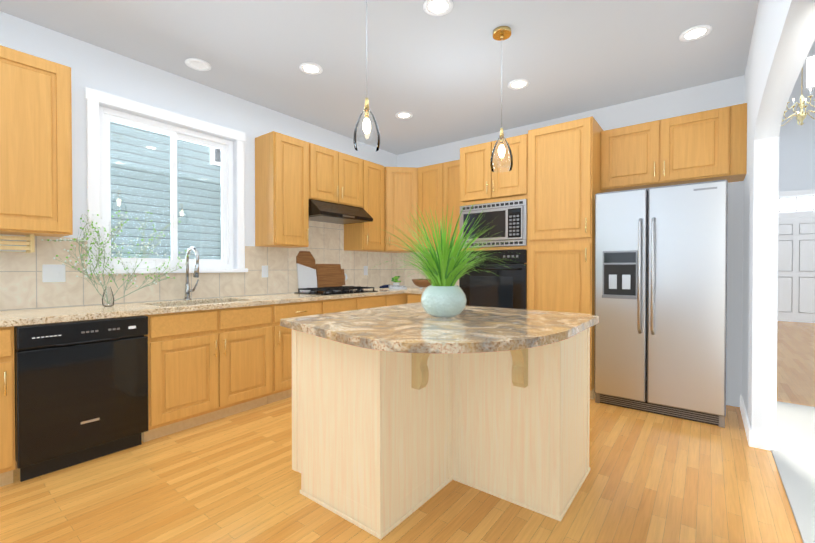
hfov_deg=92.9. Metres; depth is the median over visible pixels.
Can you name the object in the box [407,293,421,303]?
base cabinet
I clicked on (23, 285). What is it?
backsplash
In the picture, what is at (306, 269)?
marble cutting board
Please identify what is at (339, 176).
upper cabinet
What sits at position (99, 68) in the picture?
wall
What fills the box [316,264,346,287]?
cutting board
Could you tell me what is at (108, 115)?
sliding window
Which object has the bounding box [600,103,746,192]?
upper cabinet
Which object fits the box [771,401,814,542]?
floor carpet
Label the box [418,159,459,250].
upper cabinet
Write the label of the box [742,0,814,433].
wall
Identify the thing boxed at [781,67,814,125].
chandelier
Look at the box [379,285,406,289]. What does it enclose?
towel
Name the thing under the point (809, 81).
window
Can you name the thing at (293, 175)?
upper cabinet
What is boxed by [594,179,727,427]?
refrigerator
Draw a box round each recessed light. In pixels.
[185,58,210,70]
[299,63,322,73]
[395,112,412,118]
[423,0,452,15]
[508,79,528,88]
[679,25,711,40]
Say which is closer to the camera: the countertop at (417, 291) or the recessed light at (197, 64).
the recessed light at (197, 64)
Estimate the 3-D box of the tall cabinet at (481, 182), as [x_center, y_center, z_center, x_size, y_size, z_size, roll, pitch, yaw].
[1.048,-0.103,4.244,0.770,2.500,0.662,0,1,38]
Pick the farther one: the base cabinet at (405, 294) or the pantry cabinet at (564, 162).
the base cabinet at (405, 294)
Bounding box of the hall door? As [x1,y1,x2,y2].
[777,217,814,322]
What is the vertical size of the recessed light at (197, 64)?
0.012 m
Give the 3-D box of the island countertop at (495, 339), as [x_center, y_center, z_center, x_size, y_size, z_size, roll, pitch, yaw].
[0.187,0.271,2.107,1.320,0.038,1.396,0,1,38]
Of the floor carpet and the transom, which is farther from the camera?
the transom
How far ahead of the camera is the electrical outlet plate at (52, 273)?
2.64 m
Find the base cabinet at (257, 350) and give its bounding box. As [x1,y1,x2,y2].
[224,299,331,408]
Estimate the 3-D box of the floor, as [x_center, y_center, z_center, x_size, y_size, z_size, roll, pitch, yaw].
[2.649,1.182,3.450,7.370,0.064,15.400,0,1,38]
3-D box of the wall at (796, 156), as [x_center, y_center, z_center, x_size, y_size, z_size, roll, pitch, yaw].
[8.873,-1.893,8.245,3.435,6.000,0.150,0,1,38]
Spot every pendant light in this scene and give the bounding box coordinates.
[353,0,379,150]
[490,26,512,171]
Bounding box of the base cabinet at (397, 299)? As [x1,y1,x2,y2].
[392,293,403,304]
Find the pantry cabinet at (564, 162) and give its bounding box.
[527,116,603,398]
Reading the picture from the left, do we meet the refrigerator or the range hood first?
the range hood
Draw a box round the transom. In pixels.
[778,195,814,211]
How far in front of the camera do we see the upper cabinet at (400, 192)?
4.92 m
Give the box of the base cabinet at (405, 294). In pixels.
[404,293,406,303]
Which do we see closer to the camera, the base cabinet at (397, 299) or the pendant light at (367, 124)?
the pendant light at (367, 124)
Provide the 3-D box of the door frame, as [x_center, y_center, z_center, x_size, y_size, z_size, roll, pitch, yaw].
[8.476,-0.330,8.453,1.220,2.870,0.025,0,1,38]
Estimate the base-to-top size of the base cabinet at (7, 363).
0.876 m
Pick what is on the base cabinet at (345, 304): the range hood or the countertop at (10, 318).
the countertop at (10, 318)
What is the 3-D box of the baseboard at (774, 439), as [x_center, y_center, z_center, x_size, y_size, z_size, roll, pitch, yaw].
[4.977,1.076,5.837,0.016,0.110,8.474,0,1,38]
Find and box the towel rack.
[0,234,34,252]
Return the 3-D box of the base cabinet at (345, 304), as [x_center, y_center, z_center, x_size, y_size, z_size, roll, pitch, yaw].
[-0.778,0.709,4.284,0.618,0.876,1.084,0,1,38]
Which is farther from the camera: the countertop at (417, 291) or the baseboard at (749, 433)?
the countertop at (417, 291)
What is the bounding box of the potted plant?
[376,204,518,316]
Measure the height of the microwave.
0.456 m
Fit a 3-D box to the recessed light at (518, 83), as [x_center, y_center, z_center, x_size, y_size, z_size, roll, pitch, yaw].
[0.979,-1.650,3.413,0.184,0.010,0.184,0,1,38]
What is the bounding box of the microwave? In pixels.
[460,199,526,247]
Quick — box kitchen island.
[292,330,589,539]
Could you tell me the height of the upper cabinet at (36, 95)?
1.070 m
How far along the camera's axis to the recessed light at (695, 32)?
2.67 m
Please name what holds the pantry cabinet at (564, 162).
on the floor
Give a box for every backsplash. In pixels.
[0,220,396,310]
[397,252,458,287]
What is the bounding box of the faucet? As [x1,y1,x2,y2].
[183,247,199,299]
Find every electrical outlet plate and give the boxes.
[42,264,65,281]
[262,266,267,276]
[364,266,367,274]
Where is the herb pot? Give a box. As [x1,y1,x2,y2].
[391,276,400,284]
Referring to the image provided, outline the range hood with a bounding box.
[309,199,372,223]
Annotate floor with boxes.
[0,321,814,542]
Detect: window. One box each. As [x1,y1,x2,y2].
[85,87,247,273]
[804,54,814,89]
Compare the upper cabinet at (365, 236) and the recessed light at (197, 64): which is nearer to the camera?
the recessed light at (197, 64)
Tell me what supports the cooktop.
in the countertop at (10, 318)
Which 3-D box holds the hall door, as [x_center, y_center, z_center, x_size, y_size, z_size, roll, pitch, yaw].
[8.452,-0.036,8.419,1.040,2.270,0.105,0,1,38]
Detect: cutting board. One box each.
[296,251,316,291]
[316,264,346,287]
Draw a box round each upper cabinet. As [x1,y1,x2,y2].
[0,45,72,236]
[255,131,315,247]
[316,145,363,208]
[344,160,383,251]
[368,167,423,252]
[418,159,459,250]
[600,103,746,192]
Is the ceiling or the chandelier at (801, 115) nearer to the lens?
the ceiling
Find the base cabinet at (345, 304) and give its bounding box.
[332,294,391,312]
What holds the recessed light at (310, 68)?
in the ceiling
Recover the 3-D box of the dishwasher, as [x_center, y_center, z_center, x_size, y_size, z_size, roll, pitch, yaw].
[-2.141,0.726,2.503,0.630,0.865,0.617,0,1,38]
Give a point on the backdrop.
(126, 194)
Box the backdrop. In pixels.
[110,121,228,268]
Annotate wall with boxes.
[0,11,396,310]
[397,75,744,406]
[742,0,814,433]
[778,42,814,218]
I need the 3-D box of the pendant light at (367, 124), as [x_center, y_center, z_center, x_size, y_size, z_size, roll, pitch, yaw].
[-0.230,-1.168,2.188,0.152,0.950,0.152,0,1,38]
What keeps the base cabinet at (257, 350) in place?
on the floor
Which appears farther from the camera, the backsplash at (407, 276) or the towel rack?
the backsplash at (407, 276)
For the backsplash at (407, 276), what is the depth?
5.46 m
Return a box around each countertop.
[0,287,425,326]
[280,302,598,373]
[405,289,424,293]
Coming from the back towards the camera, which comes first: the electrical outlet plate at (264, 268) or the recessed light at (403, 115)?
the recessed light at (403, 115)
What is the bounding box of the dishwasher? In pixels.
[14,315,147,481]
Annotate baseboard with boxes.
[740,395,753,446]
[767,429,779,449]
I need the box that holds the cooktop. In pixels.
[294,286,377,294]
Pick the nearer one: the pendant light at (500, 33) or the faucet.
the pendant light at (500, 33)
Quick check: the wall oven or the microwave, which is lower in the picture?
the wall oven
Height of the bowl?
0.135 m
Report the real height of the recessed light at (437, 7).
0.010 m
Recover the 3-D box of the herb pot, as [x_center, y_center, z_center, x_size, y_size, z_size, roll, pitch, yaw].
[-0.158,0.141,5.177,0.150,0.162,0.120,0,1,38]
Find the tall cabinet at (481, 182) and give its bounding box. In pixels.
[460,134,527,299]
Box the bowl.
[412,279,431,288]
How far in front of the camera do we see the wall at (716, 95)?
3.42 m
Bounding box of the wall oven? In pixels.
[459,249,526,308]
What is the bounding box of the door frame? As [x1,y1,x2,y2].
[778,189,814,218]
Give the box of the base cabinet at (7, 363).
[0,326,15,486]
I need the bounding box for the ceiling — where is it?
[0,0,758,154]
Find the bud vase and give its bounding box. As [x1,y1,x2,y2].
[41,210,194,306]
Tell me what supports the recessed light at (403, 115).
in the ceiling
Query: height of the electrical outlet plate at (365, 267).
0.120 m

